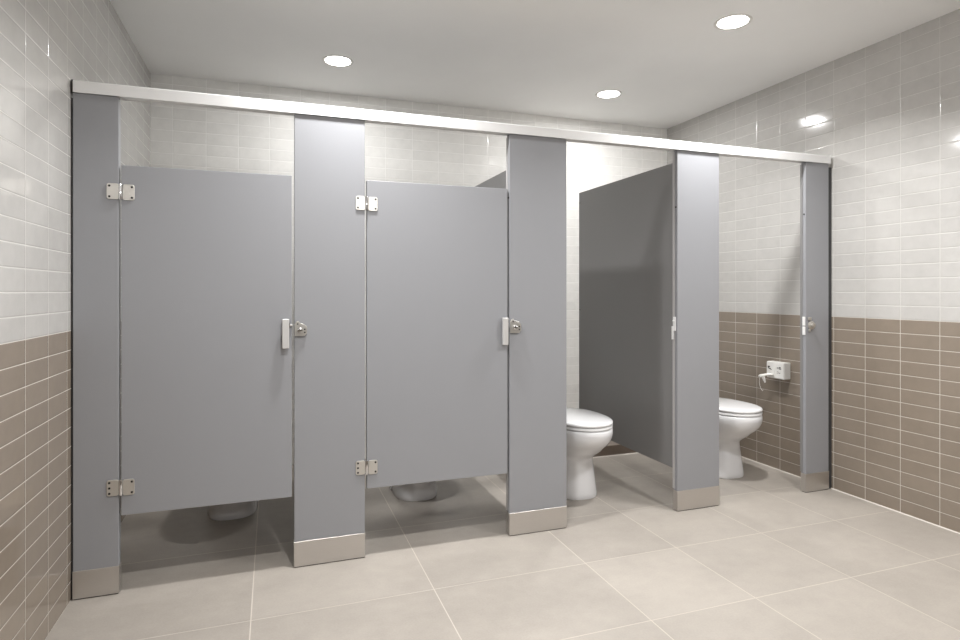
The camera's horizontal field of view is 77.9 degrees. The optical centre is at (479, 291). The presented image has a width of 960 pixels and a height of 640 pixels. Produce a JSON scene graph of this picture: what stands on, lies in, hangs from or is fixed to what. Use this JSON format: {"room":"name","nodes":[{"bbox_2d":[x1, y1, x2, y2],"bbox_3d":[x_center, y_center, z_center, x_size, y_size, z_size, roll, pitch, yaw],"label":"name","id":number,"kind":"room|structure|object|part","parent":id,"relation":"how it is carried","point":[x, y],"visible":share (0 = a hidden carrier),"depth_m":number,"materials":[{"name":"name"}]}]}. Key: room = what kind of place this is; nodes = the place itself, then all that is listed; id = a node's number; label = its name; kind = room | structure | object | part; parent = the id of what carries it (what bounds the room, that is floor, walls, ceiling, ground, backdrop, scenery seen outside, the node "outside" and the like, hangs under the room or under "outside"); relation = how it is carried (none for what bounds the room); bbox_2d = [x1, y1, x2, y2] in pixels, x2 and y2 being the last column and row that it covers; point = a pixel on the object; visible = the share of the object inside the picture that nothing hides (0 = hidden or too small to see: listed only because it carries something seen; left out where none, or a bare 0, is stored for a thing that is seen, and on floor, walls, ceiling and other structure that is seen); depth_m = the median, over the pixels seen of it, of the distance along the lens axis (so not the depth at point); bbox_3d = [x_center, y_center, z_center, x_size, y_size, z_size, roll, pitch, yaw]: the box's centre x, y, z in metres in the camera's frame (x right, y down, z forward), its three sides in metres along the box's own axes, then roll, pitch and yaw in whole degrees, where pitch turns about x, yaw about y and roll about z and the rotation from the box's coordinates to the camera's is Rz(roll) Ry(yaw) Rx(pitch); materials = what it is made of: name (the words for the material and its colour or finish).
{"room":"public restroom","nodes":[
{"label":"public restroom","id":0,"kind":"room"},
{"bbox_2d":[0,0,149,639],"bbox_3d":[-1.238,-0.105,0.992,0.120,2.748,6.391,0,0,-19],"label":"wall","id":1,"kind":"structure","parent":0,"point":[45,45],"depth_m":2.12,"materials":[{"name":"tile"}]},
{"bbox_2d":[150,73,666,464],"bbox_3d":[-0.285,-0.105,4.774,4.417,2.748,0.120,0,0,-19],"label":"wall","id":2,"kind":"structure","parent":0,"point":[181,137],"depth_m":4.60,"materials":[{"name":"tile"}]},
{"bbox_2d":[593,441,635,456],"bbox_3d":[0.912,1.228,4.835,1.877,0.080,0.556,0,0,-19],"label":"wainscot","id":3,"kind":"object","parent":2,"relation":"attached to","point":[613,448],"depth_m":4.59,"materials":[{"name":"brown tile"}]},
{"bbox_2d":[593,452,637,457],"bbox_3d":[1.001,1.266,4.569,1.870,0.006,0.005,0,0,-19],"label":"trim","id":4,"kind":"structure","parent":2,"relation":"attached to","point":[636,452],"depth_m":4.58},
{"bbox_2d":[45,453,959,639],"bbox_3d":[0.790,1.329,1.701,4.417,0.120,6.631,0,0,-19],"label":"floor","id":5,"kind":"structure","parent":0,"point":[775,560],"depth_m":2.67,"materials":[{"name":"tile"}]},
{"bbox_2d":[71,93,120,599],"bbox_3d":[-1.601,0.227,2.478,0.173,2.084,0.039,0,0,-19],"label":"pilaster","id":6,"kind":"object","parent":5,"relation":"on","point":[95,119],"visible":1,"depth_m":2.46,"materials":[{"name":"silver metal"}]},
{"bbox_2d":[107,165,291,514],"bbox_3d":[-1.207,0.205,2.594,0.738,1.472,0.055,0,0,-19],"label":"door","id":7,"kind":"structure","parent":6,"relation":"attached to","point":[206,255],"depth_m":2.60,"materials":[{"name":"grey metal"}]},
{"bbox_3d":[-0.880,0.192,2.689,0.030,0.133,0.018,0,0,-19],"label":"handle","id":8,"kind":"part","parent":7,"relation":"part of","materials":[{"name":"silver metal"}]},
{"bbox_2d":[208,500,258,520],"bbox_3d":[-1.435,1.020,3.451,0.374,0.497,0.666,0,0,-19],"label":"toilet","id":9,"kind":"object","parent":5,"relation":"on","point":[223,512],"visible":0.03,"depth_m":3.30,"materials":[{"name":"white ceramic"}]},
{"bbox_2d":[294,114,364,567],"bbox_3d":[-0.702,0.227,2.779,0.324,2.084,0.066,0,0,-19],"label":"pilaster","id":10,"kind":"object","parent":5,"relation":"on","point":[329,152],"visible":1,"depth_m":2.77,"materials":[{"name":"silver metal"}]},
{"bbox_2d":[356,180,508,488],"bbox_3d":[-0.222,0.205,2.939,0.776,1.472,0.055,0,0,-19],"label":"door","id":11,"kind":"structure","parent":10,"relation":"attached to","point":[437,322],"depth_m":2.94,"materials":[{"name":"grey metal"}]},
{"bbox_3d":[0.130,0.205,3.042,0.030,0.139,0.018,0,0,-19],"label":"handle","id":12,"kind":"part","parent":11,"relation":"part of","materials":[{"name":"silver metal"}]},
{"bbox_2d":[390,481,436,501],"bbox_3d":[-0.413,1.020,3.751,0.374,0.497,0.666,0,0,-19],"label":"toilet","id":13,"kind":"object","parent":5,"relation":"on","point":[423,491],"visible":0.1,"depth_m":3.60,"materials":[{"name":"white ceramic"}]},
{"bbox_2d":[506,134,566,535],"bbox_3d":[0.306,0.227,3.132,0.335,2.084,0.068,0,0,-19],"label":"pilaster","id":14,"kind":"object","parent":5,"relation":"on","point":[535,166],"visible":0.98,"depth_m":3.12,"materials":[{"name":"silver metal"}]},
{"bbox_2d":[71,79,830,163],"bbox_3d":[0.277,-0.842,3.136,4.150,0.052,0.055,0,0,-19],"label":"headrail","id":15,"kind":"object","parent":14,"relation":"on","point":[124,92],"visible":0.8,"depth_m":2.90,"materials":[{"name":"metal"}]},
{"bbox_2d":[475,171,505,188],"bbox_3d":[0.159,0.141,3.714,0.031,1.780,1.133,0,0,-19],"label":"divider panel","id":16,"kind":"object","parent":14,"relation":"attached to","point":[498,181],"visible":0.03,"depth_m":3.83,"materials":[{"name":"silver metal"}]},
{"bbox_2d":[566,407,612,499],"bbox_3d":[0.586,1.020,3.772,0.374,0.497,0.666,0,0,-19],"label":"toilet","id":17,"kind":"object","parent":5,"relation":"on","point":[588,432],"visible":0.57,"depth_m":3.60,"materials":[{"name":"white glazed ceramic"}]},
{"bbox_3d":[0.611,0.809,3.702,0.370,0.017,0.514,0,0,-19],"label":"seat","id":18,"kind":"part","parent":17,"relation":"part of","materials":[{"name":"white plastic"}]},
{"bbox_3d":[0.609,0.785,3.708,0.371,0.027,0.531,0,0,-19],"label":"lid","id":19,"kind":"part","parent":17,"relation":"part of","materials":[{"name":"white plastic"}]},
{"bbox_2d":[672,150,719,510],"bbox_3d":[1.264,0.227,3.482,0.313,2.084,0.042,0,0,-19],"label":"pilaster","id":20,"kind":"object","parent":5,"relation":"on","point":[695,328],"visible":1,"depth_m":3.46,"materials":[{"name":"silver metal"}]},
{"bbox_2d":[579,163,672,467],"bbox_3d":[0.953,0.141,3.992,0.031,1.780,1.133,0,0,-19],"label":"divider panel","id":21,"kind":"object","parent":20,"relation":"attached to","point":[626,224],"visible":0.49,"depth_m":3.87,"materials":[{"name":"silver metal"}]},
{"bbox_3d":[1.126,0.188,3.435,0.008,0.081,0.018,0,0,-19],"label":"strike plate","id":22,"kind":"part","parent":20,"relation":"part of","materials":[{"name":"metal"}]},
{"bbox_2d":[719,397,762,478],"bbox_3d":[1.681,1.020,4.181,0.374,0.497,0.666,0,0,-19],"label":"toilet","id":23,"kind":"object","parent":5,"relation":"on","point":[738,419],"visible":0.5,"depth_m":3.97,"materials":[{"name":"white glazed ceramic"}]},
{"bbox_3d":[1.705,0.809,4.111,0.370,0.017,0.514,0,0,-19],"label":"seat","id":24,"kind":"part","parent":23,"relation":"part of","materials":[{"name":"white plastic"}]},
{"bbox_3d":[1.703,0.785,4.117,0.371,0.027,0.531,0,0,-19],"label":"lid","id":25,"kind":"part","parent":23,"relation":"part of","materials":[{"name":"white plastic"}]},
{"bbox_2d":[800,162,831,492],"bbox_3d":[2.151,0.227,3.781,0.231,2.084,0.062,0,0,-19],"label":"pilaster","id":26,"kind":"object","parent":5,"relation":"on","point":[815,178],"visible":1,"depth_m":3.77,"materials":[{"name":"silver metal"}]},
{"bbox_2d":[110,0,959,128],"bbox_3d":[0.790,-1.540,1.701,4.417,0.120,6.631,0,0,-19],"label":"ceiling","id":27,"kind":"structure","parent":0,"point":[668,60],"depth_m":3.57,"materials":[{"name":"paint"}]},
{"bbox_2d":[322,55,353,66],"bbox_3d":[-0.912,-1.478,3.812,0.197,0.004,0.197,0,0,-19],"label":"recessed light","id":28,"kind":"object","parent":27,"relation":"in","point":[332,60],"visible":1,"depth_m":3.81,"materials":[{"name":"white"}]},
{"bbox_2d":[595,90,621,98],"bbox_3d":[0.966,-1.478,4.453,0.197,0.004,0.197,0,0,-19],"label":"recessed light","id":29,"kind":"object","parent":27,"relation":"in","point":[606,94],"visible":1,"depth_m":4.45,"materials":[{"name":"white"}]},
{"bbox_2d":[714,14,752,29],"bbox_3d":[1.389,-1.478,3.260,0.197,0.004,0.197,0,0,-19],"label":"recessed light","id":30,"kind":"object","parent":27,"relation":"in","point":[734,21],"visible":1,"depth_m":3.25,"materials":[{"name":"white"}]},
{"bbox_2d":[667,9,959,532],"bbox_3d":[2.818,-0.105,2.411,0.120,2.748,6.391,0,0,-19],"label":"wall","id":31,"kind":"structure","parent":0,"point":[886,113],"depth_m":3.59,"materials":[{"name":"tile"}]},
{"bbox_2d":[767,361,789,379],"bbox_3d":[2.100,0.554,4.179,0.066,0.116,0.153,0,0,-19],"label":"dispenser","id":32,"kind":"object","parent":31,"relation":"attached to","point":[780,370],"visible":1,"depth_m":4.14,"materials":[{"name":"white plastic"}]},
{"bbox_2d":[758,373,772,390],"bbox_3d":[2.034,0.645,4.210,0.106,0.130,0.040,0,0,35],"label":"tissue","id":33,"kind":"object","parent":32,"relation":"hanging from","point":[765,374],"visible":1,"depth_m":4.21,"materials":[{"name":"white paper"}]},
{"bbox_2d":[742,456,959,533],"bbox_3d":[2.851,1.266,2.128,0.005,0.005,5.835,0,0,-19],"label":"trim","id":34,"kind":"structure","parent":31,"relation":"attached to","point":[742,456],"depth_m":3.53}
]}

